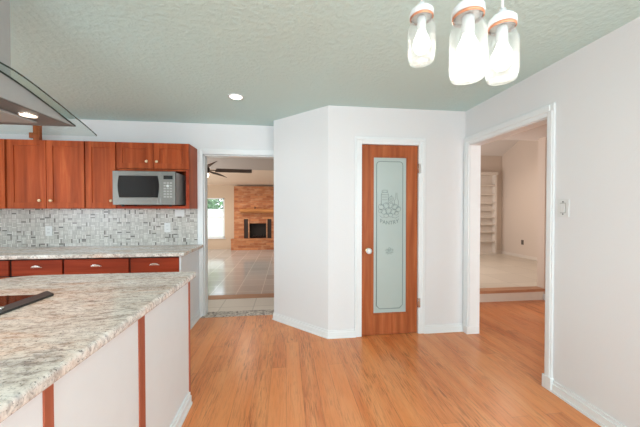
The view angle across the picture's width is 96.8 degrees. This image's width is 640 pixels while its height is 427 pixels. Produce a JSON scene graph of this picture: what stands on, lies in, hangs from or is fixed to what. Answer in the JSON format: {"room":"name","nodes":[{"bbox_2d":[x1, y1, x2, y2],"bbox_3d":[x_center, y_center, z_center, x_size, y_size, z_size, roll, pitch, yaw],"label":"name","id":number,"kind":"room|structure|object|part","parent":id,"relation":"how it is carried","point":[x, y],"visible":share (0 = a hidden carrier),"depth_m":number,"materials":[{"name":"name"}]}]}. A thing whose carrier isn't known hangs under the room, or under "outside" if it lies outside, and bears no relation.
{"room":"kitchen","nodes":[
{"label":"kitchen","id":0,"kind":"room"},
{"bbox_2d":[0,119,273,246],"bbox_3d":[-1.545,0.084,3.654,6.400,2.440,0.120,0,1,-7],"label":"wall","id":1,"kind":"structure","parent":0,"point":[198,135],"depth_m":3.52,"materials":[{"name":"white paint"}]},
{"bbox_2d":[0,139,8,208],"bbox_3d":[-3.752,-0.427,3.138,0.738,0.747,0.357,0,1,-7],"label":"upper cabinet","id":2,"kind":"object","parent":1,"relation":"attached to","point":[3,142],"visible":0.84,"depth_m":3.04,"materials":[{"name":"brown wood"}]},
{"bbox_2d":[6,139,86,208],"bbox_3d":[-2.991,-0.429,3.229,0.762,0.747,0.357,0,1,-7],"label":"upper cabinet","id":3,"kind":"object","parent":1,"relation":"attached to","point":[41,174],"visible":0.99,"depth_m":3.08,"materials":[{"name":"brown wood"}]},
{"bbox_3d":[-3.164,-0.426,3.070,0.375,0.739,0.020,0,1,-7],"label":"door","id":4,"kind":"part","parent":3,"relation":"part of","materials":[{"name":"brown wood"}]},
{"bbox_2d":[29,125,41,139],"bbox_3d":[-3.211,-0.926,3.208,0.120,0.248,0.060,0,1,-7],"label":"wooden bracket","id":5,"kind":"object","parent":3,"relation":"on","point":[36,134],"visible":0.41,"depth_m":3.19,"materials":[{"name":"brown wood"}]},
{"bbox_3d":[-2.785,-0.427,3.115,0.375,0.739,0.020,0,1,-7],"label":"door","id":6,"kind":"part","parent":3,"relation":"part of","materials":[{"name":"brown wood"}]},
{"bbox_2d":[0,209,197,246],"bbox_3d":[-3.083,0.164,3.406,3.087,0.457,0.008,0,1,-7],"label":"backsplash","id":7,"kind":"structure","parent":1,"relation":"attached to","point":[18,227],"depth_m":3.44,"materials":[{"name":"tile"}]},
{"bbox_2d":[45,226,51,235],"bbox_3d":[-3.230,0.208,3.381,0.072,0.116,0.009,0,1,-7],"label":"wall outlet","id":8,"kind":"object","parent":7,"relation":"attached to","point":[48,229],"visible":1,"depth_m":3.38,"materials":[{"name":"white plastic"}]},
{"bbox_2d":[164,223,170,231],"bbox_3d":[-1.902,0.176,3.539,0.072,0.116,0.009,0,1,-7],"label":"wall outlet","id":9,"kind":"object","parent":7,"relation":"attached to","point":[167,228],"visible":1,"depth_m":3.54,"materials":[{"name":"white plastic"}]},
{"bbox_2d":[175,210,184,216],"bbox_3d":[-1.753,-0.005,3.552,0.113,0.084,0.014,0,1,-7],"label":"junction box","id":10,"kind":"object","parent":7,"relation":"attached to","point":[178,213],"visible":1,"depth_m":3.54,"materials":[{"name":"white plastic"}]},
{"bbox_2d":[85,141,117,208],"bbox_3d":[-2.450,-0.429,3.294,0.312,0.747,0.357,0,1,-7],"label":"upper cabinet","id":11,"kind":"object","parent":1,"relation":"attached to","point":[100,157],"visible":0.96,"depth_m":3.15,"materials":[{"name":"brown wood"}]},
{"bbox_2d":[116,142,197,208],"bbox_3d":[-1.905,-0.430,3.359,0.773,0.747,0.357,0,1,-7],"label":"upper cabinet","id":12,"kind":"object","parent":1,"relation":"attached to","point":[130,156],"visible":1,"depth_m":3.23,"materials":[{"name":"brown wood"}]},
{"bbox_3d":[-2.080,-0.652,3.197,0.382,0.292,0.020,0,1,-7],"label":"door","id":13,"kind":"part","parent":12,"relation":"part of","materials":[{"name":"brown wood"}]},
{"bbox_2d":[112,171,185,206],"bbox_3d":[-1.924,-0.270,3.274,0.635,0.381,0.434,0,1,-7],"label":"microwave","id":14,"kind":"object","parent":12,"relation":"in","point":[135,188],"visible":1,"depth_m":3.07,"materials":[{"name":"metal"}]},
{"bbox_3d":[-1.975,-0.275,3.073,0.486,0.365,0.030,0,1,-7],"label":"door","id":15,"kind":"part","parent":14,"relation":"part of","materials":[{"name":"metal"}]},
{"bbox_3d":[-1.659,-0.276,3.111,0.147,0.365,0.030,0,1,-7],"label":"control panel","id":16,"kind":"part","parent":14,"relation":"part of","materials":[{"name":"metal"}]},
{"bbox_3d":[-1.889,-0.279,3.227,0.773,0.447,0.016,0,1,-7],"label":"frame","id":17,"kind":"part","parent":12,"relation":"part of","materials":[{"name":"brown wood"}]},
{"bbox_3d":[-1.696,-0.652,3.243,0.379,0.292,0.020,0,1,-7],"label":"door","id":18,"kind":"part","parent":12,"relation":"part of","materials":[{"name":"brown wood"}]},
{"bbox_2d":[197,148,273,315],"bbox_3d":[-1.073,0.241,3.707,0.966,2.125,0.154,0,1,-7],"label":"trim","id":19,"kind":"structure","parent":1,"relation":"attached to","point":[222,153],"depth_m":3.60,"materials":[{"name":"white paint"}]},
{"bbox_2d":[200,297,273,317],"bbox_3d":[-1.984,1.350,3.971,7.000,0.100,0.580,0,1,-7],"label":"floor","id":20,"kind":"structure","parent":0,"point":[215,305],"depth_m":4.05,"materials":[{"name":"tile"}]},
{"bbox_2d":[208,293,273,299],"bbox_3d":[-2.027,1.379,4.327,7.000,0.181,0.195,0,1,-7],"label":"trim","id":21,"kind":"structure","parent":20,"relation":"attached to","point":[240,296],"depth_m":4.41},
{"bbox_2d":[201,309,273,317],"bbox_3d":[-1.043,1.351,3.701,0.925,0.104,0.189,0,1,-7],"label":"threshold","id":22,"kind":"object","parent":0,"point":[246,312],"depth_m":3.69,"materials":[{"name":"grey stone"}]},
{"bbox_2d":[207,185,273,246],"bbox_3d":[-2.846,0.087,11.153,7.000,2.575,0.120,0,1,-7],"label":"wall","id":23,"kind":"structure","parent":0,"point":[226,192],"depth_m":11.00,"materials":[{"name":"beige paint"}]},
{"bbox_2d":[208,198,225,238],"bbox_3d":[-4.136,0.187,10.950,0.970,1.570,0.120,0,1,-7],"label":"window","id":24,"kind":"structure","parent":23,"relation":"in","point":[223,216],"depth_m":11.00,"materials":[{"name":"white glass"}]},
{"bbox_2d":[208,246,230,248],"bbox_3d":[-4.824,1.328,10.865,3.000,0.100,0.016,0,1,-7],"label":"baseboard","id":25,"kind":"structure","parent":23,"relation":"attached to","point":[220,247],"depth_m":10.98,"materials":[{"name":"beige paint"}]},
{"bbox_2d":[207,169,273,185],"bbox_3d":[-2.726,-1.297,10.131,7.000,0.480,2.200,0,1,-7],"label":"ceiling","id":26,"kind":"structure","parent":0,"point":[257,177],"depth_m":10.10,"materials":[{"name":"beige paint"}]},
{"bbox_2d":[207,157,273,169],"bbox_3d":[-2.272,-1.419,6.341,7.000,0.130,5.430,0,1,-7],"label":"ceiling","id":27,"kind":"structure","parent":0,"point":[222,163],"depth_m":7.80,"materials":[{"name":"grey paint"}]},
{"bbox_2d":[207,161,251,177],"bbox_3d":[-2.079,-0.987,5.146,1.650,0.700,1.678,0,1,-7],"label":"ceiling fan","id":28,"kind":"object","parent":27,"relation":"hanging from","point":[210,164],"visible":0.3,"depth_m":5.22,"materials":[{"name":"brown metal"}]},
{"bbox_3d":[-1.653,-0.788,5.230,0.770,0.088,0.172,0,1,-13],"label":"blade","id":29,"kind":"part","parent":28,"relation":"part of","materials":[{"name":"brown wood"}]},
{"bbox_2d":[208,249,273,295],"bbox_3d":[-2.441,1.471,7.786,7.000,0.100,6.800,0,1,-7],"label":"floor","id":30,"kind":"structure","parent":0,"point":[230,272],"depth_m":6.90,"materials":[{"name":"grey tile"}]},
{"bbox_2d":[231,186,273,249],"bbox_3d":[-2.303,0.167,10.946,2.150,2.420,0.418,0,1,-7],"label":"fireplace","id":31,"kind":"object","parent":30,"relation":"on","point":[253,228],"visible":0.81,"depth_m":10.90,"materials":[{"name":"red brick"}]},
{"bbox_3d":[-2.734,0.598,10.919,0.045,0.730,0.045,0,1,-7],"label":"door post","id":32,"kind":"part","parent":31,"relation":"part of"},
{"bbox_2d":[274,106,327,329],"bbox_3d":[-0.274,0.089,3.325,0.220,2.440,0.996,-1,1,-41],"label":"wall","id":33,"kind":"structure","parent":0,"point":[300,140],"depth_m":3.21,"materials":[{"name":"white paint"}]},
{"bbox_2d":[272,312,355,338],"bbox_3d":[-0.138,1.268,3.185,1.087,0.085,0.184,0,1,27],"label":"baseboard","id":34,"kind":"structure","parent":33,"relation":"attached to","point":[340,333],"depth_m":3.08,"materials":[{"name":"white wood"}]},
{"bbox_2d":[10,0,639,137],"bbox_3d":[-0.089,-1.149,0.311,8.500,0.120,7.070,0,1,-7],"label":"ceiling","id":35,"kind":"structure","parent":0,"point":[174,61],"depth_m":1.99,"materials":[{"name":"teal"}]},
{"bbox_2d":[0,0,96,135],"bbox_3d":[-1.559,-0.771,1.062,0.640,0.655,1.132,0,1,-7],"label":"range hood","id":36,"kind":"object","parent":35,"relation":"hanging from","point":[19,105],"visible":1,"depth_m":1.27,"materials":[{"name":"silver glass"}]},
{"bbox_3d":[-1.559,-0.470,1.066,0.532,0.005,0.916,0,1,-7],"label":"underside plate","id":37,"kind":"part","parent":36,"relation":"part of","materials":[{"name":"metal"}]},
{"bbox_2d":[228,93,243,99],"bbox_3d":[-0.807,-1.118,2.726,0.150,0.010,0.150,0,1,-7],"label":"recessed light","id":38,"kind":"object","parent":35,"relation":"in","point":[234,96],"visible":1,"depth_m":2.71,"materials":[{"name":"white"}]},
{"bbox_2d":[410,0,433,54],"bbox_3d":[0.411,-0.858,1.148,0.110,0.487,0.110,0,1,-7],"label":"pendant lamp","id":39,"kind":"object","parent":35,"relation":"hanging from","point":[422,13],"visible":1,"depth_m":1.13,"materials":[{"name":"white glass"}]},
{"bbox_2d":[417,15,425,31],"bbox_3d":[0.411,-0.768,1.149,0.036,0.055,0.036,0,1,-7],"label":"socket","id":40,"kind":"object","parent":39,"relation":"attached to","point":[421,19],"depth_m":1.13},
{"bbox_3d":[0.411,-0.693,1.151,0.066,0.092,0.066,0,1,-7],"label":"bulb","id":41,"kind":"part","parent":39,"relation":"part of","materials":[{"name":"white glass"}]},
{"bbox_3d":[0.411,-0.824,1.149,0.093,0.055,0.093,0,1,-7],"label":"lid","id":42,"kind":"part","parent":39,"relation":"part of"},
{"bbox_2d":[451,0,485,65],"bbox_3d":[0.455,-0.756,0.870,0.110,0.682,0.110,0,1,-7],"label":"pendant lamp","id":43,"kind":"object","parent":35,"relation":"hanging from","point":[467,13],"visible":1,"depth_m":0.85,"materials":[{"name":"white glass"}]},
{"bbox_2d":[461,13,474,35],"bbox_3d":[0.455,-0.579,0.872,0.036,0.055,0.036,0,1,-7],"label":"socket","id":44,"kind":"object","parent":43,"relation":"attached to","point":[467,19],"depth_m":0.86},
{"bbox_3d":[0.455,-0.504,0.873,0.066,0.092,0.066,0,1,-7],"label":"bulb","id":45,"kind":"part","parent":43,"relation":"part of","materials":[{"name":"white glass"}]},
{"bbox_3d":[0.455,-0.635,0.872,0.093,0.055,0.093,0,1,-7],"label":"lid","id":46,"kind":"part","parent":43,"relation":"part of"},
{"bbox_2d":[487,0,517,70],"bbox_3d":[0.623,-0.778,0.969,0.110,0.642,0.110,0,1,-7],"label":"pendant lamp","id":47,"kind":"object","parent":35,"relation":"hanging from","point":[504,21],"visible":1,"depth_m":0.95,"materials":[{"name":"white glass"}]},
{"bbox_2d":[496,24,507,44],"bbox_3d":[0.623,-0.612,0.972,0.036,0.055,0.036,0,1,-7],"label":"socket","id":48,"kind":"object","parent":47,"relation":"attached to","point":[501,29],"depth_m":0.96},
{"bbox_3d":[0.623,-0.538,0.973,0.066,0.092,0.066,0,1,-7],"label":"bulb","id":49,"kind":"part","parent":47,"relation":"part of","materials":[{"name":"white glass"}]},
{"bbox_3d":[0.623,-0.668,0.971,0.088,0.055,0.088,0,1,-7],"label":"lid","id":50,"kind":"part","parent":47,"relation":"part of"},
{"bbox_2d":[182,300,600,426],"bbox_3d":[-0.092,1.400,0.371,8.300,0.100,6.920,0,1,-7],"label":"floor","id":51,"kind":"structure","parent":0,"point":[258,370],"depth_m":2.31,"materials":[{"name":"laminate"}]},
{"bbox_2d":[0,260,12,278],"bbox_3d":[-3.534,0.877,3.031,0.900,0.872,0.657,0,1,-7],"label":"base cabinet","id":52,"kind":"object","parent":51,"relation":"on","point":[5,265],"visible":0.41,"depth_m":2.78,"materials":[{"name":"brown wood"}]},
{"bbox_3d":[-3.500,0.541,2.742,0.892,0.152,0.022,0,1,-7],"label":"drawer","id":53,"kind":"part","parent":52,"relation":"part of","materials":[{"name":"brown wood"}]},
{"bbox_2d":[0,244,202,259],"bbox_3d":[-2.997,0.418,3.059,3.155,0.041,0.706,0,1,-7],"label":"countertop","id":54,"kind":"structure","parent":52,"relation":"on","point":[53,252],"depth_m":2.98,"materials":[{"name":"stone"}]},
{"bbox_2d":[11,259,64,276],"bbox_3d":[-2.841,0.876,3.114,0.460,0.872,0.657,0,1,-7],"label":"drawer","id":55,"kind":"object","parent":51,"relation":"on","point":[19,267],"visible":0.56,"depth_m":2.81,"materials":[{"name":"brown wood"}]},
{"bbox_2d":[0,282,191,426],"bbox_3d":[-1.348,0.903,1.052,1.130,0.874,1.785,0,1,-7],"label":"kitchen island","id":56,"kind":"object","parent":51,"relation":"on","point":[141,377],"visible":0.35,"depth_m":1.26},
{"bbox_3d":[-0.751,0.911,0.513,0.020,0.874,0.572,0,1,-7],"label":"panel","id":57,"kind":"part","parent":56,"relation":"part of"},
{"bbox_3d":[-0.818,0.903,1.069,0.020,0.874,0.483,0,1,-7],"label":"panel","id":58,"kind":"part","parent":56,"relation":"part of","materials":[{"name":"white paint"}]},
{"bbox_2d":[0,271,195,422],"bbox_3d":[-1.377,0.445,1.037,1.230,0.041,1.855,0,1,-7],"label":"island countertop","id":59,"kind":"structure","parent":56,"relation":"on","point":[41,341],"depth_m":1.13,"materials":[{"name":"stone"}]},
{"bbox_2d":[0,291,53,314],"bbox_3d":[-1.595,0.413,1.051,0.562,0.022,0.855,0,1,-7],"label":"cooktop","id":60,"kind":"object","parent":59,"relation":"in","point":[13,302],"visible":1,"depth_m":1.35,"materials":[{"name":"glass"}]},
{"bbox_3d":[-1.627,0.421,1.040,0.495,0.006,0.760,0,1,-7],"label":"glass","id":61,"kind":"part","parent":60,"relation":"part of","materials":[{"name":"black glass"}]},
{"bbox_3d":[-0.889,0.895,1.671,0.020,0.874,0.621,0,1,-7],"label":"panel","id":62,"kind":"part","parent":56,"relation":"part of","materials":[{"name":"white paint"}]},
{"bbox_3d":[-0.798,1.297,1.109,0.026,0.085,1.755,0,1,-7],"label":"baseboard","id":63,"kind":"part","parent":56,"relation":"part of","materials":[{"name":"white wood"}]},
{"bbox_2d":[64,257,130,274],"bbox_3d":[-2.300,0.875,3.179,0.610,0.872,0.657,0,1,-7],"label":"drawer","id":64,"kind":"object","parent":51,"relation":"on","point":[71,265],"visible":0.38,"depth_m":2.88,"materials":[{"name":"brown wood"}]},
{"bbox_2d":[130,256,178,272],"bbox_3d":[-1.749,0.874,3.245,0.480,0.872,0.657,0,1,-7],"label":"drawer","id":65,"kind":"object","parent":51,"relation":"on","point":[137,264],"visible":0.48,"depth_m":2.94,"materials":[{"name":"brown wood"}]},
{"bbox_2d":[179,249,198,319],"bbox_3d":[-1.500,0.872,3.282,0.018,0.874,0.610,0,1,-7],"label":"end panel","id":66,"kind":"object","parent":51,"relation":"on","point":[189,262],"visible":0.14,"depth_m":3.37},
{"bbox_2d":[190,310,200,329],"bbox_3d":[-1.480,1.264,3.290,0.024,0.090,0.629,0,1,-7],"label":"baseboard","id":67,"kind":"structure","parent":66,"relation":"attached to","point":[196,317],"depth_m":3.38,"materials":[{"name":"white wood"}]},
{"bbox_2d":[328,105,465,329],"bbox_3d":[0.842,0.091,3.129,1.535,2.440,0.120,0,1,-7],"label":"wall","id":68,"kind":"structure","parent":0,"point":[443,131],"depth_m":3.09,"materials":[{"name":"white paint"}]},
{"bbox_2d":[354,136,425,336],"bbox_3d":[0.750,0.249,3.107,0.783,2.126,0.145,0,1,-7],"label":"trim","id":69,"kind":"structure","parent":68,"relation":"attached to","point":[359,140],"depth_m":3.03,"materials":[{"name":"white wood"}]},
{"bbox_2d":[362,145,420,334],"bbox_3d":[0.763,0.287,3.052,0.658,2.039,0.100,0,1,-7],"label":"door","id":70,"kind":"structure","parent":68,"relation":"in","point":[390,302],"depth_m":3.08,"materials":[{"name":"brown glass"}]},
{"bbox_3d":[0.756,0.237,3.081,0.369,1.680,0.006,0,1,-7],"label":"glass pane","id":71,"kind":"part","parent":70,"relation":"part of","materials":[{"name":"white glass"}]},
{"bbox_3d":[0.756,1.196,3.096,0.389,0.219,0.036,0,1,-7],"label":"rail","id":72,"kind":"part","parent":70,"relation":"part of","materials":[{"name":"brown wood"}]},
{"bbox_3d":[0.756,-0.673,3.070,0.389,0.120,0.036,0,1,-7],"label":"rail","id":73,"kind":"part","parent":70,"relation":"part of","materials":[{"name":"brown wood"}]},
{"bbox_2d":[424,323,462,333],"bbox_3d":[1.378,1.269,3.137,0.491,0.085,0.024,0,1,-7],"label":"baseboard","id":74,"kind":"structure","parent":68,"relation":"attached to","point":[438,328],"depth_m":3.13,"materials":[{"name":"white wood"}]},
{"bbox_2d":[481,156,501,249],"bbox_3d":[3.136,-1.133,7.521,3.820,4.435,0.120,0,1,-7],"label":"wall","id":75,"kind":"structure","parent":0,"point":[488,163],"depth_m":7.67,"materials":[{"name":"beige paint"}]},
{"bbox_2d":[480,250,500,253],"bbox_3d":[3.087,1.041,7.477,3.664,0.090,0.016,0,1,-7],"label":"baseboard","id":76,"kind":"structure","parent":75,"relation":"attached to","point":[498,251],"depth_m":7.65,"materials":[{"name":"paint"}]},
{"bbox_2d":[481,140,518,155],"bbox_3d":[3.266,-2.314,6.000,3.920,1.670,3.100,0,1,-7],"label":"ceiling","id":77,"kind":"structure","parent":0,"point":[498,147],"depth_m":7.32,"materials":[{"name":"grey paint"}]},
{"bbox_2d":[480,254,536,287],"bbox_3d":[3.455,1.238,6.072,4.100,0.265,3.400,0,1,-7],"label":"floor","id":78,"kind":"structure","parent":0,"point":[496,270],"depth_m":5.46,"materials":[{"name":"carpet"}]},
{"bbox_2d":[480,172,497,254],"bbox_3d":[4.271,-0.008,7.539,0.875,2.185,0.144,0,1,-7],"label":"bookcase","id":79,"kind":"object","parent":78,"relation":"on","point":[488,180],"visible":0.49,"depth_m":7.61,"materials":[{"name":"paint"}]},
{"bbox_3d":[4.253,-0.004,7.604,0.855,2.175,0.012,0,1,-7],"label":"panel","id":80,"kind":"part","parent":79,"relation":"part of","materials":[{"name":"paint"}]},
{"bbox_3d":[4.263,0.491,7.552,0.760,0.028,0.107,0,1,-7],"label":"shelf","id":81,"kind":"part","parent":79,"relation":"part of","materials":[{"name":"paint"}]},
{"bbox_3d":[4.272,-1.058,7.519,0.875,0.085,0.132,0,1,-7],"label":"cornice","id":82,"kind":"part","parent":79,"relation":"part of","materials":[{"name":"paint"}]},
{"bbox_2d":[480,292,543,301],"bbox_3d":[2.492,1.282,4.204,1.745,0.228,0.080,0,1,-7],"label":"trim","id":83,"kind":"structure","parent":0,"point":[522,296],"depth_m":4.21,"materials":[{"name":"beige wood"}]},
{"bbox_2d":[480,286,544,293],"bbox_3d":[2.491,1.148,4.217,1.745,0.041,0.150,0,1,-7],"label":"trim","id":84,"kind":"structure","parent":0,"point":[530,288],"depth_m":4.21,"materials":[{"name":"brown wood"}]},
{"bbox_2d":[499,136,538,140],"bbox_3d":[3.510,-2.226,4.383,3.820,2.160,0.190,0,1,-7],"label":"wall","id":85,"kind":"structure","parent":0,"point":[508,137],"depth_m":4.34,"materials":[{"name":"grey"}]},
{"bbox_2d":[501,140,537,256],"bbox_3d":[5.165,-1.113,6.138,0.120,4.435,3.110,0,1,-7],"label":"wall","id":86,"kind":"structure","parent":0,"point":[520,162],"depth_m":7.07,"materials":[{"name":"beige paint"}]},
{"bbox_2d":[501,251,536,260],"bbox_3d":[5.097,1.067,6.160,0.016,0.075,3.110,0,1,-7],"label":"baseboard","id":87,"kind":"structure","parent":86,"relation":"attached to","point":[502,252],"depth_m":7.09,"materials":[{"name":"paint"}]},
{"bbox_2d":[537,137,546,293],"bbox_3d":[4.525,0.073,4.451,2.355,2.440,0.120,0,1,-7],"label":"wall","id":88,"kind":"structure","parent":0,"point":[542,142],"depth_m":4.30,"materials":[{"name":"beige paint"}]},
{"bbox_2d":[465,17,639,426],"bbox_3d":[1.982,0.127,0.567,0.120,2.440,6.850,0,1,-7],"label":"wall","id":89,"kind":"structure","parent":0,"point":[595,88],"depth_m":1.81,"materials":[{"name":"white paint"}]},
{"bbox_2d":[462,102,555,391],"bbox_3d":[1.720,0.246,2.635,0.148,2.145,1.069,0,1,-7],"label":"trim","id":90,"kind":"structure","parent":89,"relation":"attached to","point":[546,114],"depth_m":2.73,"materials":[{"name":"white wood"}]},
{"bbox_2d":[557,199,569,216],"bbox_3d":[1.740,-0.039,2.033,0.012,0.128,0.084,0,1,-7],"label":"light switch","id":91,"kind":"object","parent":89,"relation":"attached to","point":[563,204],"visible":1,"depth_m":2.02,"materials":[{"name":"white plastic"}]},
{"bbox_2d":[551,380,625,426],"bbox_3d":[1.864,1.299,0.959,0.024,0.085,2.344,0,1,-7],"label":"baseboard","id":92,"kind":"structure","parent":89,"relation":"attached to","point":[602,419],"depth_m":1.88,"materials":[{"name":"white wood"}]},
{"label":"outside","id":93,"kind":"structure","parent":0,"visible":0},
{"bbox_3d":[-7.197,1.453,18.069,22.000,0.100,14.450,0,1,-7],"label":"lawn","id":94,"kind":"structure","parent":93,"visible":0},
{"bbox_2d":[208,199,216,208],"bbox_3d":[-7.179,-0.525,16.232,2.835,3.907,2.738,0,1,-7],"label":"tree","id":95,"kind":"object","parent":94,"relation":"on","point":[210,202],"visible":0.02,"depth_m":16.46,"materials":[{"name":"green plant"}]},
{"bbox_2d":[208,209,222,236],"bbox_3d":[-4.764,0.612,14.557,12.000,1.680,0.100,0,1,-7],"label":"fence","id":96,"kind":"object","parent":94,"relation":"on","point":[215,225],"visible":0.04,"depth_m":14.47,"materials":[{"name":"white"}]},
{"bbox_2d":[209,199,222,208],"bbox_3d":[-6.482,-0.586,19.348,2.850,3.942,2.717,0,1,-7],"label":"tree","id":97,"kind":"object","parent":94,"relation":"on","point":[219,206],"visible":0.04,"depth_m":18.46,"materials":[{"name":"green plant"}]}
]}

